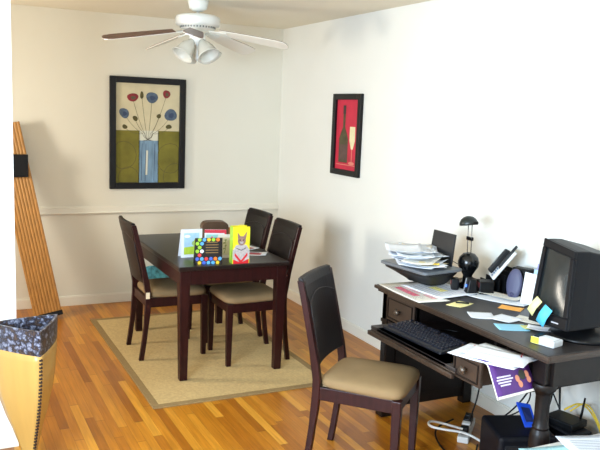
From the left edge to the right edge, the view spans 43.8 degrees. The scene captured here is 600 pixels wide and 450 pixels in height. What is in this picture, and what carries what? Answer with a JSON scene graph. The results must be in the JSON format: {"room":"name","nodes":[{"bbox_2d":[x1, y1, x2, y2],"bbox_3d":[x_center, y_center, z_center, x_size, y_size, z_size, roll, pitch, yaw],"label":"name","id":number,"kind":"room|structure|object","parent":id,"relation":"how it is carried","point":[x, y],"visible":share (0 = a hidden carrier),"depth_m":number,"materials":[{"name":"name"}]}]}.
{"room":"dining room","nodes":[
{"label":"dining room","id":0,"kind":"room"},
{"bbox_2d":[0,0,18,448],"bbox_3d":[-1.981,-0.092,3.303,1.333,2.440,0.134,-2,10,-26],"label":"wall","id":1,"kind":"structure","parent":0,"point":[7,227],"depth_m":3.53,"materials":[{"name":"white paint"}]},
{"bbox_2d":[10,4,283,299],"bbox_3d":[-1.971,-0.528,6.185,3.900,2.440,0.100,-2,10,-26],"label":"wall","id":2,"kind":"structure","parent":0,"point":[62,65],"depth_m":6.33,"materials":[{"name":"paint"}]},
{"bbox_2d":[16,282,272,309],"bbox_3d":[-1.991,0.644,6.311,3.900,0.085,0.014,-2,10,-26],"label":"baseboard","id":3,"kind":"structure","parent":2,"relation":"attached to","point":[118,296],"depth_m":6.39,"materials":[{"name":"beige paint"}]},
{"bbox_2d":[109,75,185,188],"bbox_3d":[-1.302,-0.782,6.398,0.655,0.945,0.028,-2,10,-26],"label":"framed picture","id":4,"kind":"object","parent":2,"relation":"attached to","point":[147,116],"visible":1,"depth_m":6.40,"materials":[{"name":"black wood"}]},
{"bbox_2d":[39,202,278,214],"bbox_3d":[-1.959,-0.121,6.190,3.900,0.061,0.026,-2,10,-26],"label":"trim","id":5,"kind":"structure","parent":2,"relation":"attached to","point":[225,206],"depth_m":6.51,"materials":[{"name":"beige paint"}]},
{"bbox_2d":[10,0,430,28],"bbox_3d":[-0.152,-1.169,2.404,4.100,0.100,8.200,-2,10,-26],"label":"ceiling","id":6,"kind":"structure","parent":0,"point":[278,14],"depth_m":5.59,"materials":[{"name":"beige paint"}]},
{"bbox_2d":[102,0,287,64],"bbox_3d":[-0.761,-1.347,5.221,1.222,0.440,1.259,-2,10,-26],"label":"ceiling fan","id":7,"kind":"object","parent":6,"relation":"hanging from","point":[196,48],"visible":1,"depth_m":5.15,"materials":[{"name":"white"}]},
{"bbox_2d":[0,298,493,449],"bbox_3d":[-0.251,1.340,2.784,4.100,0.100,8.200,-2,10,-26],"label":"floor","id":8,"kind":"structure","parent":0,"point":[95,404],"depth_m":4.22,"materials":[{"name":"brown wood"}]},
{"bbox_2d":[0,314,57,449],"bbox_3d":[-1.253,0.797,3.436,0.312,0.700,0.280,-2,10,-26],"label":"basket","id":9,"kind":"object","parent":8,"relation":"on","point":[28,345],"visible":1,"depth_m":3.39,"materials":[{"name":"yellow leather"}]},
{"bbox_2d":[13,121,62,315],"bbox_3d":[-2.137,-0.030,5.887,0.567,1.553,0.270,4,9,9],"label":"bundle","id":10,"kind":"object","parent":8,"relation":"on","point":[29,232],"visible":0.77,"depth_m":5.85,"materials":[{"name":"bamboo"},{"name":"black plastic"}]},
{"bbox_2d":[90,309,323,408],"bbox_3d":[-0.722,0.880,5.338,1.175,0.009,1.910,-2,10,-26],"label":"area rug","id":11,"kind":"object","parent":8,"relation":"on","point":[250,373],"visible":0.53,"depth_m":5.01,"materials":[{"name":"carpet"}]},
{"bbox_2d":[118,215,207,360],"bbox_3d":[-0.961,0.415,5.195,0.550,0.935,0.414,-2,10,-26],"label":"dining chair","id":12,"kind":"object","parent":11,"relation":"on","point":[157,292],"visible":0.91,"depth_m":5.05,"materials":[{"name":"brown wood"}]},
{"bbox_2d":[146,265,168,278],"bbox_3d":[-1.194,0.514,6.537,0.380,0.332,0.180,-2,10,-26],"label":"floor cushion","id":13,"kind":"object","parent":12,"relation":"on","point":[153,272],"visible":0.07,"depth_m":6.46,"materials":[{"name":"teal fabric"}]},
{"bbox_2d":[135,233,288,380],"bbox_3d":[-0.681,0.516,5.279,0.740,0.732,1.220,-2,10,-26],"label":"dining table","id":14,"kind":"object","parent":11,"relation":"on","point":[161,250],"visible":0.66,"depth_m":4.80,"materials":[{"name":"brown wood"}]},
{"bbox_2d":[178,229,201,257],"bbox_3d":[-0.715,0.114,4.861,0.142,0.185,0.064,-2,10,-26],"label":"greeting card","id":15,"kind":"object","parent":14,"relation":"on","point":[187,236],"visible":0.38,"depth_m":4.83,"materials":[{"name":"white paper"}]},
{"bbox_2d":[193,238,222,263],"bbox_3d":[-0.575,0.159,4.668,0.172,0.168,0.052,-1,9,-18],"label":"greeting card","id":16,"kind":"object","parent":14,"relation":"on","point":[206,250],"visible":1,"depth_m":4.64,"materials":[{"name":"black"}]},
{"bbox_2d":[200,220,229,237],"bbox_3d":[-0.624,0.036,5.561,0.229,0.137,0.096,0,9,-17],"label":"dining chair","id":17,"kind":"object","parent":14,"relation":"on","point":[206,224],"visible":0.56,"depth_m":5.51,"materials":[{"name":"brown"}]},
{"bbox_2d":[204,229,225,237],"bbox_3d":[-0.560,0.115,4.920,0.141,0.178,0.053,1,9,-10],"label":"greeting card","id":18,"kind":"object","parent":14,"relation":"on","point":[209,233],"visible":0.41,"depth_m":4.88,"materials":[{"name":"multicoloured paper"}]},
{"bbox_2d":[218,234,229,257],"bbox_3d":[-0.490,0.134,4.887,0.100,0.155,0.053,0,9,-12],"label":"greeting card","id":19,"kind":"object","parent":14,"relation":"on","point":[226,237],"visible":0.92,"depth_m":4.86,"materials":[{"name":"beige paper"}]},
{"bbox_2d":[229,224,249,263],"bbox_3d":[-0.381,0.116,4.722,0.116,0.250,0.060,-2,10,-26],"label":"greeting card","id":20,"kind":"object","parent":14,"relation":"on","point":[239,234],"visible":1,"depth_m":4.70,"materials":[{"name":"yellow paper"}]},
{"bbox_2d":[233,232,248,263],"bbox_3d":[-0.370,0.142,4.699,0.112,0.205,0.002,-2,9,-25],"label":"print","id":21,"kind":"object","parent":20,"relation":"attached to","point":[240,239],"depth_m":4.70,"materials":[{"name":"paper"}]},
{"bbox_2d":[249,252,267,255],"bbox_3d":[-0.318,0.191,5.047,0.190,0.007,0.130,3,9,5],"label":"leaflet","id":22,"kind":"object","parent":14,"relation":"on","point":[250,253],"visible":0.62,"depth_m":5.04,"materials":[{"name":"white paper"}]},
{"bbox_2d":[190,208,272,342],"bbox_3d":[-0.536,0.361,5.662,0.550,0.935,0.414,-2,10,-28],"label":"dining chair","id":23,"kind":"object","parent":11,"relation":"on","point":[259,221],"visible":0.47,"depth_m":5.64,"materials":[{"name":"leather"}]},
{"bbox_2d":[207,218,301,366],"bbox_3d":[-0.319,0.443,5.175,0.550,0.935,0.414,-2,10,-26],"label":"dining chair","id":24,"kind":"object","parent":11,"relation":"on","point":[232,298],"visible":0.79,"depth_m":5.08,"materials":[{"name":"leather"}]},
{"bbox_2d":[297,264,420,449],"bbox_3d":[0.283,0.709,3.632,0.550,0.935,0.414,6,9,22],"label":"dining chair","id":25,"kind":"object","parent":8,"relation":"on","point":[387,387],"visible":1,"depth_m":3.54,"materials":[{"name":"wood"}]},
{"bbox_2d":[434,419,477,449],"bbox_3d":[0.811,1.127,3.945,0.197,0.054,0.366,-1,9,-18],"label":"cable","id":26,"kind":"object","parent":8,"relation":"on","point":[450,420],"visible":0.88,"depth_m":3.98,"materials":[{"name":"black plastic"}]},
{"bbox_2d":[457,412,474,443],"bbox_3d":[0.911,1.100,4.083,0.060,0.075,0.300,5,9,19],"label":"power strip","id":27,"kind":"object","parent":8,"relation":"on","point":[467,425],"visible":0.88,"depth_m":4.00,"materials":[{"name":"grey plastic"}]},
{"bbox_2d":[427,420,479,441],"bbox_3d":[0.810,1.073,3.887,0.301,0.092,0.121,2,9,1],"label":"power cord","id":28,"kind":"object","parent":27,"relation":"attached to","point":[429,421],"visible":0.94,"depth_m":3.84,"materials":[{"name":"white plastic"}]},
{"bbox_2d":[367,278,599,447],"bbox_3d":[0.898,0.802,3.760,0.909,0.760,1.340,-2,10,-26],"label":"writing desk","id":29,"kind":"object","parent":8,"relation":"on","point":[569,364],"visible":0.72,"depth_m":3.45,"materials":[{"name":"brown wood"}]},
{"bbox_2d":[379,283,449,302],"bbox_3d":[0.609,0.363,4.022,0.190,0.006,0.420,-1,9,-23],"label":"printed sheet","id":30,"kind":"object","parent":29,"relation":"on","point":[409,293],"visible":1,"depth_m":3.99,"materials":[{"name":"beige paper"}]},
{"bbox_2d":[389,286,437,298],"bbox_3d":[0.600,0.363,4.023,0.134,0.003,0.311,-1,9,-23],"label":"print","id":31,"kind":"object","parent":30,"relation":"on","point":[409,293],"depth_m":4.01,"materials":[{"name":"red"}]},
{"bbox_2d":[384,319,466,354],"bbox_3d":[0.668,0.535,3.664,0.332,0.038,0.456,-2,10,-26],"label":"keyboard","id":32,"kind":"object","parent":29,"relation":"on","point":[429,338],"visible":0.97,"depth_m":3.60,"materials":[{"name":"black plastic"}]},
{"bbox_2d":[367,320,493,378],"bbox_3d":[0.758,0.582,3.659,0.575,0.047,0.700,-2,10,-26],"label":"keyboard tray","id":33,"kind":"object","parent":29,"relation":"on","point":[444,364],"depth_m":3.62,"materials":[{"name":"brown wood"}]},
{"bbox_2d":[400,283,478,298],"bbox_3d":[0.762,0.353,4.096,0.270,0.008,0.340,-3,10,-30],"label":"printed sheet","id":34,"kind":"object","parent":29,"relation":"on","point":[438,291],"visible":0.84,"depth_m":4.08,"materials":[{"name":"white paper"}]},
{"bbox_2d":[381,229,461,285],"bbox_3d":[0.692,0.183,4.209,0.312,0.284,0.390,-3,10,-33],"label":"printer","id":35,"kind":"object","parent":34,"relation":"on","point":[445,242],"visible":0.7,"depth_m":4.16,"materials":[{"name":"black plastic"}]},
{"bbox_3d":[0.669,0.213,4.146,0.311,0.023,0.280,-2,10,-26],"label":"loose sheet","id":36,"kind":"object","parent":35,"relation":"on","visible":0},
{"bbox_2d":[399,259,447,268],"bbox_3d":[0.673,0.205,4.074,0.192,0.029,0.250,7,10,31],"label":"loose sheet","id":37,"kind":"object","parent":36,"relation":"on","point":[441,261],"visible":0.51,"depth_m":4.03,"materials":[{"name":"white paper"}]},
{"bbox_2d":[415,261,447,267],"bbox_3d":[0.689,0.200,4.080,0.172,0.018,0.273,2,9,-5],"label":"loose sheet","id":38,"kind":"object","parent":37,"relation":"on","point":[442,264],"visible":0.41,"depth_m":3.98,"materials":[{"name":"white paper"}]},
{"bbox_2d":[401,257,441,264],"bbox_3d":[0.665,0.187,4.066,0.171,0.014,0.275,6,9,21],"label":"loose sheet","id":39,"kind":"object","parent":38,"relation":"on","point":[430,261],"visible":0.71,"depth_m":4.03,"materials":[{"name":"beige paper"}]},
{"bbox_2d":[393,256,429,258],"bbox_3d":[0.623,0.168,4.147,0.202,0.015,0.226,5,9,17],"label":"loose sheet","id":40,"kind":"object","parent":39,"relation":"on","point":[393,256],"visible":0.29,"depth_m":4.08,"materials":[{"name":"white paper"}]},
{"bbox_2d":[433,252,447,256],"bbox_3d":[0.704,0.155,4.215,0.214,0.016,0.233,1,9,-7],"label":"loose sheet","id":41,"kind":"object","parent":40,"relation":"on","point":[438,254],"visible":0.28,"depth_m":4.17,"materials":[{"name":"white paper"}]},
{"bbox_2d":[389,251,421,256],"bbox_3d":[0.586,0.150,4.179,0.182,0.015,0.274,3,9,6],"label":"loose sheet","id":42,"kind":"object","parent":41,"relation":"on","point":[393,253],"visible":0.26,"depth_m":4.09,"materials":[{"name":"white paper"}]},
{"bbox_2d":[396,249,434,258],"bbox_3d":[0.628,0.157,4.113,0.200,0.016,0.245,2,9,2],"label":"loose sheet","id":43,"kind":"object","parent":42,"relation":"on","point":[429,255],"visible":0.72,"depth_m":4.06,"materials":[{"name":"white paper"}]},
{"bbox_2d":[398,242,437,252],"bbox_3d":[0.664,0.132,4.216,0.218,0.019,0.282,3,9,8],"label":"loose sheet","id":44,"kind":"object","parent":43,"relation":"on","point":[434,248],"visible":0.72,"depth_m":4.24,"materials":[{"name":"white paper"}]},
{"bbox_2d":[385,242,425,251],"bbox_3d":[0.583,0.129,4.166,0.205,0.022,0.236,3,9,2],"label":"loose sheet","id":45,"kind":"object","parent":44,"relation":"on","point":[389,246],"visible":1,"depth_m":4.22,"materials":[{"name":"white paper"}]},
{"bbox_2d":[402,243,431,253],"bbox_3d":[0.653,0.138,4.193,0.176,0.022,0.283,4,9,10],"label":"loose sheet","id":46,"kind":"object","parent":42,"relation":"on","point":[429,246],"visible":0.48,"depth_m":4.12,"materials":[{"name":"beige paper"}]},
{"bbox_2d":[413,285,462,295],"bbox_3d":[0.746,0.353,4.092,0.184,0.004,0.248,-3,10,-30],"label":"print","id":47,"kind":"object","parent":34,"relation":"on","point":[437,290],"depth_m":4.08,"materials":[{"name":"grey paper"}]},
{"bbox_2d":[450,277,458,289],"bbox_3d":[0.853,0.322,4.113,0.046,0.062,0.060,3,9,8],"label":"reader","id":48,"kind":"object","parent":34,"relation":"on","point":[454,285],"visible":1,"depth_m":4.08,"materials":[{"name":"black plastic"}]},
{"bbox_2d":[463,277,476,294],"bbox_3d":[0.925,0.331,4.056,0.061,0.085,0.089,2,9,0],"label":"dock","id":49,"kind":"object","parent":34,"relation":"on","point":[470,286],"visible":0.99,"depth_m":4.02,"materials":[{"name":"black plastic"}]},
{"bbox_2d":[446,301,472,307],"bbox_3d":[0.815,0.404,3.809,0.085,0.005,0.125,10,12,43],"label":"sticky note","id":50,"kind":"object","parent":29,"relation":"on","point":[454,304],"visible":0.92,"depth_m":3.81,"materials":[{"name":"yellow paper"}]},
{"bbox_2d":[453,216,478,288],"bbox_3d":[0.916,0.148,4.192,0.187,0.404,0.124,5,9,16],"label":"desk lamp","id":51,"kind":"object","parent":29,"relation":"on","point":[468,262],"visible":0.75,"depth_m":4.15,"materials":[{"name":"black metal"}]},
{"bbox_2d":[469,389,479,419],"bbox_3d":[0.958,0.800,4.052,0.058,0.522,0.078,2,9,0],"label":"cable","id":52,"kind":"object","parent":29,"relation":"hanging from","point":[478,389],"visible":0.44,"depth_m":4.04,"materials":[{"name":"black plastic"}]},
{"bbox_2d":[467,312,495,318],"bbox_3d":[0.877,0.436,3.608,0.120,0.006,0.120,3,9,2],"label":"card","id":53,"kind":"object","parent":29,"relation":"on","point":[480,315],"visible":1,"depth_m":3.62,"materials":[{"name":"white paper"}]},
{"bbox_2d":[447,343,518,369],"bbox_3d":[0.812,0.556,3.174,0.300,0.006,0.215,9,11,39],"label":"printed sheet","id":54,"kind":"object","parent":29,"relation":"on","point":[456,352],"visible":0.34,"depth_m":3.15,"materials":[{"name":"white paper"}]},
{"bbox_2d":[458,343,536,367],"bbox_3d":[0.841,0.552,3.171,0.200,0.006,0.270,-5,11,-40],"label":"printed sheet","id":55,"kind":"object","parent":54,"relation":"on","point":[465,350],"visible":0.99,"depth_m":3.24,"materials":[{"name":"white paper"}]},
{"bbox_2d":[464,345,532,367],"bbox_3d":[0.837,0.551,3.135,0.250,0.006,0.170,8,10,32],"label":"printed sheet","id":56,"kind":"object","parent":55,"relation":"on","point":[480,352],"visible":0.98,"depth_m":3.13,"materials":[{"name":"white paper"}]},
{"bbox_2d":[476,279,493,294],"bbox_3d":[1.006,0.338,4.061,0.082,0.075,0.075,2,9,0],"label":"reader","id":57,"kind":"object","parent":29,"relation":"on","point":[483,285],"visible":0.82,"depth_m":4.03,"materials":[{"name":"black plastic"}]},
{"bbox_2d":[480,266,511,295],"bbox_3d":[1.096,0.302,4.106,0.190,0.139,0.140,-1,9,-20],"label":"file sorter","id":58,"kind":"object","parent":29,"relation":"on","point":[499,285],"visible":0.45,"depth_m":4.07,"materials":[{"name":"black plastic"}]},
{"bbox_2d":[488,246,517,279],"bbox_3d":[1.104,0.197,4.074,0.137,0.192,0.124,3,9,5],"label":"telephone","id":59,"kind":"object","parent":58,"relation":"on","point":[506,256],"visible":1,"depth_m":4.05,"materials":[{"name":"white"}]},
{"bbox_2d":[467,294,528,306],"bbox_3d":[1.056,0.390,3.942,0.320,0.008,0.150,9,11,37],"label":"envelope","id":60,"kind":"object","parent":29,"relation":"on","point":[485,297],"visible":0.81,"depth_m":3.93,"materials":[{"name":"white paper"}]},
{"bbox_2d":[477,291,520,300],"bbox_3d":[1.061,0.371,3.987,0.090,0.012,0.240,-5,11,-41],"label":"printed sheet","id":61,"kind":"object","parent":60,"relation":"on","point":[497,294],"visible":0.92,"depth_m":3.97,"materials":[{"name":"beige paper"}]},
{"bbox_2d":[487,314,521,322],"bbox_3d":[0.978,0.445,3.558,0.120,0.006,0.120,-5,11,-40],"label":"card","id":62,"kind":"object","parent":29,"relation":"on","point":[501,317],"visible":1,"depth_m":3.56,"materials":[{"name":"white paper"}]},
{"bbox_2d":[476,358,534,400],"bbox_3d":[0.865,0.636,3.146,0.240,0.146,0.140,-2,10,-26],"label":"magazine","id":63,"kind":"object","parent":29,"relation":"on","point":[507,383],"visible":0.73,"depth_m":3.10,"materials":[{"name":"purple paper"}]},
{"bbox_2d":[497,369,533,399],"bbox_3d":[0.899,0.660,3.110,0.206,0.101,0.038,-2,10,-26],"label":"print","id":64,"kind":"object","parent":63,"relation":"attached to","point":[510,383],"depth_m":3.11,"materials":[{"name":"purple paper"}]},
{"bbox_2d":[498,304,523,311],"bbox_3d":[1.067,0.419,3.772,0.115,0.005,0.075,7,10,31],"label":"sticky note","id":65,"kind":"object","parent":29,"relation":"on","point":[502,306],"visible":1,"depth_m":3.77,"materials":[{"name":"orange paper"}]},
{"bbox_2d":[494,323,529,330],"bbox_3d":[0.971,0.469,3.424,0.140,0.004,0.110,2,9,0],"label":"sticky note","id":66,"kind":"object","parent":29,"relation":"on","point":[509,327],"visible":0.99,"depth_m":3.42,"materials":[{"name":"blue paper"}]},
{"bbox_2d":[505,392,528,414],"bbox_3d":[1.181,0.861,3.899,0.297,0.450,0.052,6,9,22],"label":"cable","id":67,"kind":"object","parent":29,"relation":"hanging from","point":[520,401],"visible":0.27,"depth_m":3.91,"materials":[{"name":"black plastic"}]},
{"bbox_2d":[506,266,533,297],"bbox_3d":[1.170,0.312,3.975,0.113,0.165,0.124,10,12,43],"label":"speaker","id":68,"kind":"object","parent":29,"relation":"on","point":[515,280],"visible":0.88,"depth_m":3.95},
{"bbox_2d":[506,269,522,297],"bbox_3d":[1.135,0.314,3.955,0.090,0.163,0.035,10,12,43],"label":"grille","id":69,"kind":"object","parent":68,"relation":"attached to","point":[514,284],"depth_m":3.94,"materials":[{"name":"purple"}]},
{"bbox_2d":[510,393,530,414],"bbox_3d":[1.112,0.845,3.987,0.226,0.450,0.102,2,9,2],"label":"cable","id":70,"kind":"object","parent":29,"relation":"hanging from","point":[530,393],"visible":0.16,"depth_m":3.95,"materials":[{"name":"black plastic"}]},
{"bbox_2d":[512,315,539,324],"bbox_3d":[1.089,0.451,3.546,0.150,0.007,0.100,10,12,42],"label":"printed sheet","id":71,"kind":"object","parent":29,"relation":"on","point":[524,318],"visible":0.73,"depth_m":3.55,"materials":[{"name":"beige paper"}]},
{"bbox_2d":[520,272,536,304],"bbox_3d":[1.182,0.330,3.855,0.024,0.162,0.080,-3,10,-33],"label":"envelope","id":72,"kind":"object","parent":29,"relation":"on","point":[530,279],"visible":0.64,"depth_m":3.86,"materials":[{"name":"white paper"}]},
{"bbox_2d":[526,324,550,330],"bbox_3d":[1.087,0.468,3.391,0.110,0.010,0.075,6,10,25],"label":"printed sheet","id":73,"kind":"object","parent":29,"relation":"on","point":[534,327],"visible":0.97,"depth_m":3.41,"materials":[{"name":"white paper"}]},
{"bbox_2d":[531,333,562,348],"bbox_3d":[1.053,0.492,3.186,0.078,0.036,0.110,-5,11,-40],"label":"box","id":74,"kind":"object","parent":29,"relation":"on","point":[542,339],"visible":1,"depth_m":3.16,"materials":[{"name":"white cardboard"}]},
{"bbox_2d":[558,387,560,409],"bbox_3d":[1.311,0.784,3.745,0.022,0.246,0.157,6,9,21],"label":"cable","id":75,"kind":"object","parent":29,"relation":"hanging from","point":[559,403],"visible":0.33,"depth_m":3.70,"materials":[{"name":"black plastic"}]},
{"bbox_2d":[528,238,599,345],"bbox_3d":[1.301,0.285,3.347,0.491,0.417,0.331,-2,10,-26],"label":"monitor","id":76,"kind":"object","parent":29,"relation":"on","point":[568,275],"visible":0.95,"depth_m":3.24,"materials":[{"name":"black plastic"}]},
{"bbox_2d":[527,296,541,314],"bbox_3d":[1.052,0.363,3.350,0.013,0.093,0.077,-2,10,-26],"label":"sticky note","id":77,"kind":"object","parent":76,"relation":"attached to","point":[536,302],"visible":1,"depth_m":3.35,"materials":[{"name":"yellow paper"}]},
{"bbox_2d":[536,304,551,326],"bbox_3d":[1.070,0.399,3.276,0.013,0.102,0.083,-2,10,-26],"label":"sticky note","id":78,"kind":"object","parent":76,"relation":"attached to","point":[544,313],"visible":1,"depth_m":3.27,"materials":[{"name":"blue paper"}]},
{"bbox_2d":[479,415,556,449],"bbox_3d":[1.025,1.083,3.539,0.276,0.280,0.272,1,9,-5],"label":"subwoofer","id":79,"kind":"object","parent":8,"relation":"on","point":[498,432],"visible":0.62,"depth_m":3.48,"materials":[{"name":"black plastic"}]},
{"bbox_2d":[505,446,527,449],"bbox_3d":[1.036,1.104,3.406,0.220,0.200,0.003,1,9,-5],"label":"grille","id":80,"kind":"object","parent":79,"relation":"attached to","point":[506,447],"depth_m":3.39,"materials":[{"name":"black plastic"}]},
{"bbox_2d":[516,402,533,427],"bbox_3d":[1.069,0.895,3.525,0.072,0.094,0.100,1,9,-8],"label":"folder","id":81,"kind":"object","parent":79,"relation":"on","point":[525,410],"visible":0.8,"depth_m":3.52,"materials":[{"name":"blue plastic"}]},
{"bbox_2d":[533,433,599,447],"bbox_3d":[1.265,1.124,2.947,0.716,0.395,0.486,-2,10,-26],"label":"carton","id":82,"kind":"object","parent":8,"relation":"on","point":[556,443],"visible":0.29,"depth_m":3.06,"materials":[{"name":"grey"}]},
{"bbox_2d":[518,445,568,449],"bbox_3d":[1.016,0.914,2.929,0.240,0.004,0.200,0,9,-15],"label":"loose sheet","id":83,"kind":"object","parent":82,"relation":"on","point":[559,447],"visible":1,"depth_m":3.01,"materials":[{"name":"teal paper"}]},
{"bbox_2d":[555,435,599,449],"bbox_3d":[1.261,0.901,3.020,0.360,0.016,0.250,1,9,-9],"label":"printed sheet","id":84,"kind":"object","parent":82,"relation":"on","point":[581,442],"visible":1,"depth_m":3.07,"materials":[{"name":"white paper"}]},
{"bbox_2d":[571,440,599,448],"bbox_3d":[1.256,0.905,3.011,0.263,0.008,0.184,1,9,-9],"label":"print","id":85,"kind":"object","parent":84,"relation":"on","point":[575,444],"depth_m":3.06,"materials":[{"name":"grey paper"}]},
{"bbox_2d":[549,423,592,441],"bbox_3d":[1.284,1.092,3.647,0.172,0.250,0.265,-2,10,-26],"label":"computer tower","id":86,"kind":"object","parent":8,"relation":"on","point":[556,431],"visible":0.19,"depth_m":3.56,"materials":[{"name":"black plastic"}]},
{"bbox_2d":[549,398,586,431],"bbox_3d":[1.291,0.898,3.620,0.130,0.140,0.160,-4,11,-37],"label":"router","id":87,"kind":"object","parent":86,"relation":"on","point":[559,418],"visible":0.88,"depth_m":3.60,"materials":[{"name":"black plastic"}]},
{"bbox_2d":[570,403,599,427],"bbox_3d":[1.414,1.050,3.602,0.053,0.335,0.268,-3,10,-30],"label":"cable","id":88,"kind":"object","parent":87,"relation":"attached to","point":[582,403],"visible":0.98,"depth_m":3.63,"materials":[{"name":"yellow plastic"}]},
{"bbox_2d":[564,403,599,431],"bbox_3d":[1.411,1.051,3.645,0.067,0.320,0.265,-5,11,-39],"label":"cable","id":89,"kind":"object","parent":8,"relation":"on","point":[572,405],"visible":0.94,"depth_m":3.67,"materials":[{"name":"yellow plastic"}]},
{"bbox_2d":[277,0,599,434],"bbox_3d":[1.574,0.015,3.514,0.100,2.440,8.100,-2,10,-26],"label":"wall","id":90,"kind":"structure","parent":0,"point":[488,111],"depth_m":4.67,"materials":[{"name":"paint"}]},
{"bbox_2d":[330,94,363,177],"bbox_3d":[0.359,-0.701,5.809,0.028,0.632,0.437,-2,10,-26],"label":"framed picture","id":91,"kind":"object","parent":90,"relation":"attached to","point":[347,113],"visible":1,"depth_m":5.81,"materials":[{"name":"black wood"}]},
{"bbox_2d":[335,100,357,170],"bbox_3d":[0.368,-0.701,5.813,0.005,0.542,0.347,-2,10,-26],"label":"painting","id":92,"kind":"object","parent":91,"relation":"attached to","point":[346,111],"depth_m":5.82,"materials":[{"name":"red"}]},
{"bbox_2d":[287,289,519,414],"bbox_3d":[1.502,1.189,3.614,0.014,0.085,7.986,-2,10,-26],"label":"baseboard","id":93,"kind":"structure","parent":90,"relation":"attached to","point":[495,407],"depth_m":5.47,"materials":[{"name":"beige paint"}]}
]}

